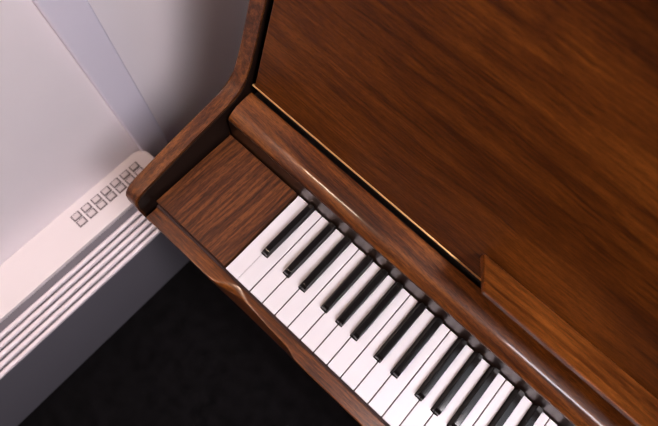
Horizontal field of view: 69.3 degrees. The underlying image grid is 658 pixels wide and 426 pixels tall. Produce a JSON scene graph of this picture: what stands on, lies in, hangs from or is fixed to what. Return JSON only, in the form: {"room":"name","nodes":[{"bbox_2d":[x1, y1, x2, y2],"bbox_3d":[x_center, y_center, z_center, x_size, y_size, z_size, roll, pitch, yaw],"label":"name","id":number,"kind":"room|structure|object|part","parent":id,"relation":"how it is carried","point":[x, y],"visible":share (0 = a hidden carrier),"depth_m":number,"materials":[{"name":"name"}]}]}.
{"room":"music room","nodes":[
{"label":"music room","id":0,"kind":"room"},
{"bbox_2d":[0,0,249,264],"bbox_3d":[-0.972,0.085,0.045,0.100,2.500,3.950,41,74,9],"label":"wall","id":1,"kind":"structure","parent":0,"point":[59,138],"depth_m":0.94,"materials":[{"name":"paint"}]},
{"bbox_2d":[32,0,168,157],"bbox_3d":[-0.367,-0.458,0.261,0.016,2.500,0.068,41,74,9],"label":"trim","id":2,"kind":"structure","parent":1,"relation":"attached to","point":[75,23],"depth_m":0.85,"materials":[{"name":"white paint"}]},
{"bbox_2d":[18,261,360,425],"bbox_3d":[0.299,1.678,0.986,3.760,0.100,3.950,41,74,9],"label":"floor","id":3,"kind":"structure","parent":0,"point":[190,355],"depth_m":1.29,"materials":[{"name":"black carpet"}]},
{"bbox_2d":[0,151,189,425],"bbox_3d":[-0.737,0.309,1.135,0.190,0.322,1.039,41,74,9],"label":"heater","id":4,"kind":"object","parent":3,"relation":"on","point":[66,291],"visible":0.73,"depth_m":1.07,"materials":[{"name":"grey metal"}]},
{"bbox_3d":[-0.585,0.049,1.070,0.095,0.012,0.509,41,74,9],"label":"control plate","id":5,"kind":"part","parent":4,"relation":"part of","materials":[{"name":"white metal"}]},
{"bbox_2d":[126,0,657,425],"bbox_3d":[0.461,0.358,0.761,1.577,1.157,0.525,41,74,9],"label":"upright piano","id":6,"kind":"object","parent":3,"relation":"on","point":[442,212],"visible":1,"depth_m":0.56,"materials":[{"name":"brown wood"}]},
{"bbox_3d":[-0.113,-0.139,0.892,0.022,1.138,0.515,41,74,9],"label":"panel","id":7,"kind":"part","parent":6,"relation":"part of","materials":[{"name":"brown wood"}]},
{"bbox_3d":[0.430,0.342,0.556,1.502,0.032,0.048,41,74,9],"label":"fallboard rail","id":8,"kind":"part","parent":6,"relation":"part of","materials":[{"name":"brown wood"}]}
]}

